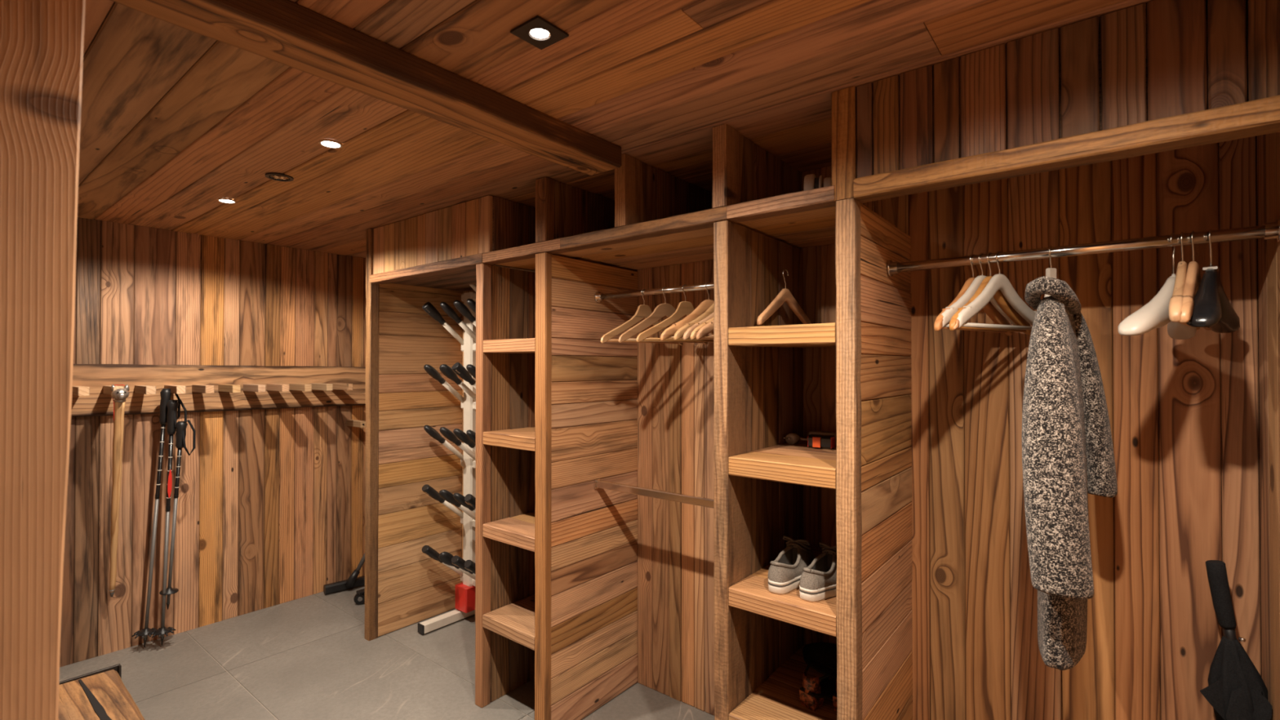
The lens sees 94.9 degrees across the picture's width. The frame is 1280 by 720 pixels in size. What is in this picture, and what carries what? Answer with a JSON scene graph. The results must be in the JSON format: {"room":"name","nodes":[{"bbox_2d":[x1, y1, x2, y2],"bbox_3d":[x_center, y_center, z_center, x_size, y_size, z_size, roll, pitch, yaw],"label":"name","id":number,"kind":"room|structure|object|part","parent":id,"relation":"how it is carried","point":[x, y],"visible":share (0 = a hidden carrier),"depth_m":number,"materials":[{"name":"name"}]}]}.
{"room":"ski room","nodes":[
{"label":"ski room","id":0,"kind":"room"},
{"bbox_2d":[59,217,365,666],"bbox_3d":[-3.028,0.389,2.788,0.062,2.270,3.770,0,-1,39],"label":"wall","id":1,"kind":"structure","parent":0,"point":[271,504],"depth_m":3.41,"materials":[{"name":"brown wood"}]},
{"bbox_2d":[71,364,365,417],"bbox_3d":[-2.323,0.165,3.397,0.280,0.286,1.663,0,-1,39],"label":"peg rail","id":2,"kind":"object","parent":1,"relation":"attached to","point":[200,388],"visible":0.87,"depth_m":3.38,"materials":[{"name":"brown wood"}]},
{"bbox_2d":[109,384,128,597],"bbox_3d":[-2.628,0.670,2.945,0.269,1.101,0.071,0,-1,39],"label":"stick","id":3,"kind":"object","parent":2,"relation":"hanging from","point":[119,395],"visible":1,"depth_m":2.93,"materials":[{"name":"brown wood"}]},
{"bbox_3d":[-2.582,0.210,2.912,0.060,0.174,0.062,0,-1,29],"label":"cord","id":4,"kind":"part","parent":3,"relation":"part of","materials":[{"name":"beige leather"}]},
{"bbox_2d":[159,419,195,609],"bbox_3d":[-2.479,0.828,3.139,0.177,1.019,0.082,0,-1,18],"label":"ski pole","id":5,"kind":"object","parent":2,"relation":"hanging from","point":[180,433],"visible":1,"depth_m":3.13,"materials":[{"name":"grey metal"}]},
{"bbox_2d":[159,587,178,595],"bbox_3d":[-2.524,1.232,3.150,0.082,0.029,0.082,0,-1,39],"label":"basket","id":6,"kind":"object","parent":5,"relation":"on","point":[170,591],"depth_m":3.14,"materials":[{"name":"black plastic"}]},
{"bbox_2d":[346,419,365,427],"bbox_3d":[-1.917,0.430,3.974,0.194,0.040,0.040,0,-1,39],"label":"peg","id":7,"kind":"object","parent":1,"relation":"attached to","point":[353,423],"visible":0.92,"depth_m":3.94,"materials":[{"name":"brown wood"}]},
{"bbox_2d":[59,585,714,719],"bbox_3d":[-1.298,1.542,1.392,4.476,0.060,3.870,0,-1,39],"label":"floor","id":8,"kind":"structure","parent":0,"point":[310,657],"depth_m":2.85,"materials":[{"name":"tile"}]},
{"bbox_2d":[0,0,85,719],"bbox_3d":[-0.875,0.382,0.744,0.152,2.250,0.233,0,-1,39],"label":"wooden post","id":9,"kind":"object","parent":8,"relation":"on","point":[42,42],"depth_m":0.75,"materials":[{"name":"brown wood"}]},
{"bbox_2d":[57,663,145,719],"bbox_3d":[-1.471,1.284,1.401,1.362,0.456,0.584,0,-1,39],"label":"bench","id":10,"kind":"object","parent":8,"relation":"on","point":[102,694],"visible":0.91,"depth_m":1.85,"materials":[{"name":"brown wood"}]},
{"bbox_3d":[-1.999,1.288,1.824,0.010,0.456,0.584,0,-1,39],"label":"plate","id":11,"kind":"part","parent":10,"relation":"part of","materials":[{"name":"metal"}]},
{"bbox_2d":[131,388,180,647],"bbox_3d":[-2.565,0.832,3.111,0.199,1.367,0.108,0,-1,-6],"label":"ski pole","id":12,"kind":"object","parent":8,"relation":"on","point":[166,395],"visible":0.95,"depth_m":3.11,"materials":[{"name":"grey metal"}]},
{"bbox_2d":[131,627,156,639],"bbox_3d":[-2.608,1.433,3.101,0.112,0.036,0.111,0,-1,39],"label":"basket","id":13,"kind":"object","parent":12,"relation":"on","point":[144,632],"depth_m":3.09,"materials":[{"name":"black plastic"}]},
{"bbox_2d":[151,399,186,645],"bbox_3d":[-2.517,0.862,3.127,0.137,1.308,0.136,0,-1,39],"label":"ski pole","id":14,"kind":"object","parent":8,"relation":"on","point":[172,405],"visible":1,"depth_m":3.11,"materials":[{"name":"grey metal"}]},
{"bbox_2d":[151,626,176,637],"bbox_3d":[-2.535,1.436,3.120,0.112,0.035,0.112,0,-1,39],"label":"basket","id":15,"kind":"object","parent":14,"relation":"on","point":[161,631],"depth_m":3.11,"materials":[{"name":"black plastic"}]},
{"bbox_2d":[323,552,364,604],"bbox_3d":[-1.748,1.252,3.824,0.549,0.562,0.378,0,-1,39],"label":"vacuum cleaner","id":16,"kind":"object","parent":8,"relation":"on","point":[353,581],"visible":0.42,"depth_m":3.88,"materials":[{"name":"black plastic"}]},
{"bbox_2d":[417,284,476,635],"bbox_3d":[-0.882,0.496,3.237,0.701,2.065,0.364,0,-1,39],"label":"dryer","id":17,"kind":"object","parent":8,"relation":"on","point":[464,566],"visible":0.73,"depth_m":3.38,"materials":[{"name":"white metal"}]},
{"bbox_3d":[-1.099,0.882,3.474,0.029,0.029,0.235,0,-41,39],"label":"arm","id":18,"kind":"part","parent":17,"relation":"part of","materials":[{"name":"beige ceramic"}]},
{"bbox_3d":[-1.099,1.227,3.471,0.029,0.029,0.235,0,-41,39],"label":"arm","id":19,"kind":"part","parent":17,"relation":"part of","materials":[{"name":"beige ceramic"}]},
{"bbox_3d":[-1.099,0.537,3.477,0.029,0.029,0.235,0,-41,39],"label":"arm","id":20,"kind":"part","parent":17,"relation":"part of","materials":[{"name":"beige ceramic"}]},
{"bbox_3d":[-1.099,0.192,3.480,0.029,0.029,0.235,0,-41,39],"label":"arm","id":21,"kind":"part","parent":17,"relation":"part of","materials":[{"name":"beige ceramic"}]},
{"bbox_3d":[-1.099,-0.153,3.483,0.029,0.029,0.235,0,-41,39],"label":"arm","id":22,"kind":"part","parent":17,"relation":"part of","materials":[{"name":"beige ceramic"}]},
{"bbox_3d":[-0.974,0.881,3.374,0.029,0.029,0.235,0,-41,39],"label":"arm","id":23,"kind":"part","parent":17,"relation":"part of","materials":[{"name":"beige ceramic"}]},
{"bbox_3d":[-0.974,0.536,3.377,0.029,0.029,0.235,0,-41,39],"label":"arm","id":24,"kind":"part","parent":17,"relation":"part of","materials":[{"name":"beige ceramic"}]},
{"bbox_3d":[-0.974,0.191,3.380,0.029,0.029,0.235,0,-41,39],"label":"arm","id":25,"kind":"part","parent":17,"relation":"part of","materials":[{"name":"beige ceramic"}]},
{"bbox_3d":[-0.974,-0.154,3.383,0.029,0.029,0.235,0,-41,39],"label":"arm","id":26,"kind":"part","parent":17,"relation":"part of","materials":[{"name":"beige ceramic"}]},
{"bbox_3d":[-0.974,1.226,3.371,0.029,0.029,0.235,0,-41,39],"label":"arm","id":27,"kind":"part","parent":17,"relation":"part of","materials":[{"name":"beige ceramic"}]},
{"bbox_3d":[-0.975,-0.449,3.361,0.029,0.029,0.235,0,-41,39],"label":"arm","id":28,"kind":"part","parent":17,"relation":"part of","materials":[{"name":"black plastic"}]},
{"bbox_2d":[364,195,530,640],"bbox_3d":[-0.910,0.404,3.124,1.082,2.247,0.590,0,-1,39],"label":"cabinet","id":29,"kind":"object","parent":8,"relation":"on","point":[433,257],"visible":0.95,"depth_m":3.32,"materials":[{"name":"brown wood"}]},
{"bbox_3d":[-1.477,0.405,3.239,0.054,2.247,0.053,0,-1,39],"label":"post","id":30,"kind":"part","parent":29,"relation":"part of","materials":[{"name":"brown wood"}]},
{"bbox_3d":[-1.302,0.407,3.471,0.021,2.246,0.536,0,-1,39],"label":"panel","id":31,"kind":"part","parent":29,"relation":"part of","materials":[{"name":"brown wood"}]},
{"bbox_3d":[-1.061,-0.445,2.921,0.999,0.045,0.074,0,-1,39],"label":"header rail","id":32,"kind":"part","parent":29,"relation":"part of","materials":[{"name":"brown wood"}]},
{"bbox_2d":[475,252,637,719],"bbox_3d":[-0.370,0.549,2.692,0.461,1.945,0.586,0,-1,39],"label":"shelf column","id":33,"kind":"structure","parent":8,"relation":"on","point":[556,553],"depth_m":2.58,"materials":[{"name":"brown wood"}]},
{"bbox_3d":[-0.696,0.548,2.610,0.053,1.945,0.050,0,-1,39],"label":"post","id":34,"kind":"part","parent":33,"relation":"part of","materials":[{"name":"brown wood"}]},
{"bbox_3d":[-0.510,1.141,2.522,0.339,0.057,0.147,0,-1,39],"label":"shelf","id":35,"kind":"part","parent":33,"relation":"part of","materials":[{"name":"brown wood"}]},
{"bbox_3d":[-0.510,0.747,2.525,0.339,0.057,0.147,0,-1,39],"label":"shelf","id":36,"kind":"part","parent":33,"relation":"part of","materials":[{"name":"brown wood"}]},
{"bbox_3d":[-0.510,0.343,2.529,0.339,0.057,0.147,0,-1,39],"label":"shelf","id":37,"kind":"part","parent":33,"relation":"part of","materials":[{"name":"brown wood"}]},
{"bbox_3d":[-0.511,-0.060,2.532,0.339,0.056,0.147,0,-1,39],"label":"shelf","id":38,"kind":"part","parent":33,"relation":"part of","materials":[{"name":"brown wood"}]},
{"bbox_3d":[-0.388,0.546,2.354,0.067,1.945,0.036,0,-1,39],"label":"post","id":39,"kind":"part","parent":33,"relation":"part of","materials":[{"name":"brown wood"}]},
{"bbox_3d":[-0.214,0.549,2.590,0.035,1.944,0.549,0,-1,39],"label":"panel","id":40,"kind":"part","parent":33,"relation":"part of","materials":[{"name":"brown wood"}]},
{"bbox_2d":[594,478,713,508],"bbox_3d":[0.115,0.536,2.316,0.774,0.040,0.032,0,-1,39],"label":"rail","id":41,"kind":"object","parent":33,"relation":"attached to","point":[673,496],"visible":0.55,"depth_m":2.35,"materials":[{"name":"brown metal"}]},
{"bbox_2d":[482,124,895,272],"bbox_3d":[0.081,-0.577,2.338,1.618,0.299,0.589,0,-1,39],"label":"shelf","id":42,"kind":"object","parent":33,"relation":"on","point":[655,217],"visible":0.9,"depth_m":2.17,"materials":[{"name":"brown wood"}]},
{"bbox_3d":[-0.482,-0.449,2.451,0.492,0.045,0.063,0,-1,39],"label":"rail","id":43,"kind":"part","parent":42,"relation":"part of","materials":[{"name":"brown wood"}]},
{"bbox_3d":[-0.002,-0.452,2.066,0.736,0.045,0.063,0,-1,39],"label":"rail","id":44,"kind":"part","parent":42,"relation":"part of","materials":[{"name":"brown wood"}]},
{"bbox_3d":[0.417,-0.456,1.731,0.335,0.045,0.063,0,-1,39],"label":"rail","id":45,"kind":"part","parent":42,"relation":"part of","materials":[{"name":"brown wood"}]},
{"bbox_2d":[804,173,831,191],"bbox_3d":[0.552,-0.524,1.813,0.080,0.100,0.100,0,-1,23],"label":"spool","id":46,"kind":"object","parent":42,"relation":"on","point":[811,181],"visible":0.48,"depth_m":1.78,"materials":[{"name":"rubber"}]},
{"bbox_2d":[713,197,912,719],"bbox_3d":[0.584,0.542,1.927,0.444,1.945,0.586,0,-1,39],"label":"shelf column","id":47,"kind":"structure","parent":8,"relation":"on","point":[759,477],"depth_m":1.82,"materials":[{"name":"brown wood"}]},
{"bbox_2d":[594,282,714,302],"bbox_3d":[0.119,-0.277,2.328,0.773,0.049,0.049,0,-1,39],"label":"rail","id":48,"kind":"object","parent":47,"relation":"attached to","point":[598,296],"visible":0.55,"depth_m":2.37,"materials":[{"name":"silver metal"}]},
{"bbox_2d":[600,288,683,345],"bbox_3d":[0.017,-0.178,2.409,0.434,0.229,0.013,0,-1,-40],"label":"hanger","id":49,"kind":"object","parent":48,"relation":"hanging from","point":[643,311],"visible":0.68,"depth_m":2.37,"materials":[{"name":"wood"}]},
{"bbox_2d":[618,286,707,344],"bbox_3d":[0.101,-0.179,2.341,0.434,0.229,0.013,0,-1,-34],"label":"hanger","id":50,"kind":"object","parent":48,"relation":"hanging from","point":[661,310],"visible":0.68,"depth_m":2.30,"materials":[{"name":"wood"}]},
{"bbox_2d":[635,284,713,342],"bbox_3d":[0.177,-0.179,2.281,0.434,0.229,0.013,0,-1,-30],"label":"hanger","id":51,"kind":"object","parent":48,"relation":"hanging from","point":[684,308],"visible":0.7,"depth_m":2.25,"materials":[{"name":"wood"}]},
{"bbox_2d":[660,281,714,340],"bbox_3d":[0.261,-0.181,2.211,0.432,0.226,0.027,0,-1,-29],"label":"hanger","id":52,"kind":"object","parent":48,"relation":"hanging from","point":[705,304],"visible":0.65,"depth_m":2.16,"materials":[{"name":"wood"}]},
{"bbox_2d":[673,302,714,340],"bbox_3d":[0.307,-0.181,2.174,0.432,0.226,0.027,0,-1,-29],"label":"hanger","id":53,"kind":"object","parent":48,"relation":"hanging from","point":[679,334],"visible":0.18,"depth_m":2.10,"materials":[{"name":"wood"}]},
{"bbox_2d":[683,311,714,340],"bbox_3d":[0.339,-0.182,2.149,0.432,0.226,0.027,0,-1,-29],"label":"hanger","id":54,"kind":"object","parent":48,"relation":"hanging from","point":[687,333],"visible":0.11,"depth_m":2.06,"materials":[{"name":"wood"}]},
{"bbox_2d":[689,317,713,339],"bbox_3d":[0.362,-0.182,2.131,0.432,0.226,0.027,0,-1,-29],"label":"hanger","id":55,"kind":"object","parent":48,"relation":"hanging from","point":[693,335],"visible":0.11,"depth_m":2.03,"materials":[{"name":"wood"}]},
{"bbox_2d":[696,320,713,339],"bbox_3d":[0.381,-0.182,2.115,0.432,0.226,0.027,0,-1,-29],"label":"hanger","id":56,"kind":"object","parent":48,"relation":"hanging from","point":[703,332],"visible":0.12,"depth_m":2.02,"materials":[{"name":"wood"}]},
{"bbox_3d":[0.297,0.542,1.881,0.053,1.945,0.155,0,-1,39],"label":"post","id":57,"kind":"part","parent":47,"relation":"part of","materials":[{"name":"brown wood"}]},
{"bbox_3d":[0.448,1.114,1.754,0.333,0.057,0.147,0,-1,39],"label":"shelf","id":58,"kind":"part","parent":47,"relation":"part of","materials":[{"name":"brown wood"}]},
{"bbox_3d":[0.448,0.326,1.761,0.333,0.057,0.147,0,-1,39],"label":"shelf","id":59,"kind":"part","parent":47,"relation":"part of","materials":[{"name":"brown wood"}]},
{"bbox_3d":[0.448,-0.072,1.765,0.333,0.057,0.147,0,-1,39],"label":"shelf","id":60,"kind":"part","parent":47,"relation":"part of","materials":[{"name":"brown wood"}]},
{"bbox_3d":[0.448,0.727,1.758,0.333,0.057,0.147,0,-1,39],"label":"shelf","id":61,"kind":"part","parent":47,"relation":"part of","materials":[{"name":"brown wood"}]},
{"bbox_2d":[756,269,811,324],"bbox_3d":[0.498,-0.212,2.012,0.310,0.198,0.020,0,-1,-42],"label":"hanger","id":62,"kind":"object","parent":47,"relation":"on","point":[784,295],"visible":0.94,"depth_m":2.00,"materials":[{"name":"wood"}]},
{"bbox_2d":[768,535,815,594],"bbox_3d":[0.486,0.635,1.879,0.115,0.128,0.303,0,-1,39],"label":"sneaker","id":63,"kind":"object","parent":47,"relation":"on","point":[784,572],"visible":0.94,"depth_m":1.80,"materials":[{"name":"fabric"}]},
{"bbox_2d":[782,431,836,445],"bbox_3d":[0.671,0.281,2.054,0.305,0.045,0.141,0,-1,39],"label":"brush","id":64,"kind":"object","parent":47,"relation":"on","point":[791,438],"visible":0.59,"depth_m":2.10,"materials":[{"name":"plastic"}]},
{"bbox_2d":[799,542,836,602],"bbox_3d":[0.584,0.634,1.807,0.115,0.128,0.303,0,-1,39],"label":"sneaker","id":65,"kind":"object","parent":47,"relation":"on","point":[818,580],"visible":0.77,"depth_m":1.72,"materials":[{"name":"fabric"}]},
{"bbox_2d":[799,662,836,711],"bbox_3d":[0.612,1.036,1.906,0.239,0.104,0.087,0,-1,-37],"label":"sandal","id":66,"kind":"object","parent":47,"relation":"on","point":[812,695],"visible":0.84,"depth_m":1.84,"materials":[{"name":"leather"}]},
{"bbox_2d":[802,670,820,693],"bbox_3d":[0.533,1.016,1.846,0.040,0.052,0.055,0,-1,-37],"label":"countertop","id":67,"kind":"structure","parent":66,"relation":"on","point":[810,684],"depth_m":1.83,"materials":[{"name":"brown"}]},
{"bbox_2d":[802,642,836,679],"bbox_3d":[0.690,1.045,2.052,0.264,0.090,0.118,0,-1,39],"label":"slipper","id":68,"kind":"object","parent":47,"relation":"on","point":[825,653],"visible":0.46,"depth_m":2.06,"materials":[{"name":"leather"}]},
{"bbox_2d":[807,434,835,449],"bbox_3d":[0.617,0.278,2.002,0.080,0.045,0.055,0,-1,33],"label":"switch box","id":69,"kind":"object","parent":47,"relation":"on","point":[814,441],"visible":1,"depth_m":1.98,"materials":[{"name":"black plastic"}]},
{"bbox_2d":[832,675,837,711],"bbox_3d":[0.698,1.036,1.885,0.087,0.104,0.239,0,-1,45],"label":"sandal","id":70,"kind":"object","parent":47,"relation":"on","point":[835,695],"visible":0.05,"depth_m":1.82,"materials":[{"name":"leather"}]},
{"bbox_3d":[0.568,0.539,1.597,0.056,1.945,0.050,0,-1,39],"label":"post","id":71,"kind":"part","parent":47,"relation":"part of","materials":[{"name":"brown wood"}]},
{"bbox_2d":[887,217,1279,276],"bbox_3d":[1.099,-0.286,1.565,0.829,0.053,0.053,0,-1,39],"label":"rail","id":72,"kind":"object","parent":47,"relation":"attached to","point":[1268,231],"visible":1,"depth_m":1.49,"materials":[{"name":"silver metal"}]},
{"bbox_2d":[933,253,1012,335],"bbox_3d":[0.955,-0.190,1.678,0.432,0.228,0.027,0,-1,-35],"label":"hanger","id":73,"kind":"object","parent":72,"relation":"hanging from","point":[995,316],"visible":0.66,"depth_m":1.68,"materials":[{"name":"wood"}]},
{"bbox_2d":[942,253,1025,333],"bbox_3d":[0.973,-0.191,1.663,0.444,0.226,0.027,0,-1,-29],"label":"hanger","id":74,"kind":"object","parent":72,"relation":"hanging from","point":[948,314],"visible":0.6,"depth_m":1.62,"materials":[{"name":"white plastic"}]},
{"bbox_2d":[949,252,1031,334],"bbox_3d":[0.989,-0.190,1.651,0.432,0.228,0.027,0,-1,-33],"label":"hanger","id":75,"kind":"object","parent":72,"relation":"hanging from","point":[1004,304],"visible":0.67,"depth_m":1.67,"materials":[{"name":"wood"}]},
{"bbox_2d":[953,251,1035,329],"bbox_3d":[1.006,-0.191,1.637,0.444,0.226,0.027,0,-1,-29],"label":"hanger","id":76,"kind":"object","parent":72,"relation":"hanging from","point":[997,282],"visible":0.81,"depth_m":1.62,"materials":[{"name":"plastic"}]},
{"bbox_2d":[1044,245,1056,297],"bbox_3d":[1.098,-0.172,1.564,0.311,0.266,0.027,0,-1,-43],"label":"hanger","id":77,"kind":"object","parent":72,"relation":"hanging from","point":[1051,272],"visible":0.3,"depth_m":1.56,"materials":[{"name":"white plastic"}]},
{"bbox_2d":[1021,275,1117,670],"bbox_3d":[1.081,0.265,1.484,0.453,0.933,0.162,0,-1,-42],"label":"coat","id":78,"kind":"object","parent":77,"relation":"hanging from","point":[1068,454],"visible":1,"depth_m":1.36,"materials":[{"name":"grey fabric"}]},
{"bbox_2d":[1117,232,1196,339],"bbox_3d":[1.274,-0.180,1.432,0.378,0.251,0.070,0,-1,-33],"label":"hanger","id":79,"kind":"object","parent":72,"relation":"hanging from","point":[1155,313],"visible":0.79,"depth_m":1.36,"materials":[{"name":"plastic"}]},
{"bbox_2d":[1168,231,1199,329],"bbox_3d":[1.300,-0.193,1.402,0.416,0.226,0.027,0,-1,-42],"label":"hanger","id":80,"kind":"object","parent":72,"relation":"hanging from","point":[1175,304],"visible":0.68,"depth_m":1.33,"materials":[{"name":"wood"}]},
{"bbox_2d":[1178,231,1210,330],"bbox_3d":[1.315,-0.192,1.390,0.416,0.228,0.027,0,-1,-40],"label":"hanger","id":81,"kind":"object","parent":72,"relation":"hanging from","point":[1193,280],"visible":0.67,"depth_m":1.34,"materials":[{"name":"wood"}]},
{"bbox_2d":[1186,228,1239,333],"bbox_3d":[1.338,-0.188,1.371,0.378,0.237,0.057,0,-1,-39],"label":"hanger","id":82,"kind":"object","parent":72,"relation":"hanging from","point":[1212,308],"visible":0.94,"depth_m":1.33,"materials":[{"name":"plastic"}]},
{"bbox_2d":[1200,560,1271,719],"bbox_3d":[1.479,1.012,1.460,0.132,1.003,0.107,0,-1,39],"label":"umbrella","id":83,"kind":"object","parent":8,"relation":"on","point":[1236,690],"visible":1,"depth_m":1.46,"materials":[{"name":"black fabric"}]},
{"bbox_3d":[1.471,0.593,1.488,0.056,0.164,0.037,0,-1,39],"label":"handle","id":84,"kind":"part","parent":83,"relation":"part of","materials":[{"name":"black plastic"}]},
{"bbox_2d":[77,0,1153,257],"bbox_3d":[-1.298,-0.772,1.412,4.476,0.071,3.870,0,-1,39],"label":"ceiling","id":85,"kind":"structure","parent":0,"point":[175,121],"depth_m":1.65,"materials":[{"name":"brown wood"}]},
{"bbox_2d":[217,197,236,203],"bbox_3d":[-1.877,-0.723,2.670,0.071,0.008,0.071,0,-1,39],"label":"recessed light","id":86,"kind":"object","parent":85,"relation":"in","point":[220,199],"visible":1,"depth_m":2.66,"materials":[{"name":"glass"}]},
{"bbox_2d":[265,172,293,182],"bbox_3d":[-1.433,-0.732,2.336,0.097,0.019,0.097,0,-1,39],"label":"recessed light","id":87,"kind":"object","parent":85,"relation":"in","point":[268,175],"visible":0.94,"depth_m":2.33,"materials":[{"name":"black plastic"}]},
{"bbox_2d":[319,138,342,148],"bbox_3d":[-1.043,-0.729,1.983,0.071,0.008,0.071,0,-1,39],"label":"recessed light","id":88,"kind":"object","parent":85,"relation":"in","point":[328,143],"visible":1,"depth_m":1.98,"materials":[{"name":"metal"}]},
{"bbox_2d":[510,15,568,49],"bbox_3d":[-0.225,-0.734,1.321,0.092,0.006,0.092,0,-1,39],"label":"recessed light","id":89,"kind":"object","parent":85,"relation":"in","point":[540,28],"visible":1,"depth_m":1.31,"materials":[{"name":"metal"}]},
{"bbox_2d":[461,135,1262,719],"bbox_3d":[-0.078,0.390,2.877,4.436,2.270,0.062,0,-1,39],"label":"wall","id":90,"kind":"structure","parent":0,"point":[1184,415],"depth_m":1.82,"materials":[{"name":"brown wood"}]},
{"bbox_2d":[1257,132,1279,719],"bbox_3d":[0.433,0.365,0.015,0.060,2.270,3.770,0,-1,39],"label":"wall","id":91,"kind":"structure","parent":0,"point":[1268,144],"depth_m":1.40,"materials":[{"name":"brown wood"}]},
{"bbox_2d":[831,0,1279,203],"bbox_3d":[0.882,-0.583,1.347,0.890,0.304,0.073,0,-1,39],"label":"header","id":92,"kind":"object","parent":91,"relation":"attached to","point":[1162,75],"visible":1,"depth_m":1.28,"materials":[{"name":"brown wood"}]},
{"bbox_3d":[0.564,-0.584,1.610,0.065,0.298,0.050,0,-1,39],"label":"post","id":93,"kind":"part","parent":92,"relation":"part of","materials":[{"name":"brown wood"}]},
{"bbox_3d":[0.908,-0.457,1.325,0.823,0.051,0.073,0,-1,39],"label":"header rail","id":94,"kind":"part","parent":92,"relation":"part of","materials":[{"name":"brown wood"}]},
{"bbox_3d":[-2.472,0.364,-0.111,4.436,2.270,0.060,0,-1,39],"label":"wall","id":95,"kind":"structure","parent":0,"visible":0},
{"bbox_2d":[110,0,621,175],"bbox_3d":[-1.102,-0.708,0.844,0.153,0.075,3.130,0,-1,39],"label":"beam","id":96,"kind":"structure","parent":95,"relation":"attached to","point":[288,33],"depth_m":1.38,"materials":[{"name":"brown wood"}]}
]}

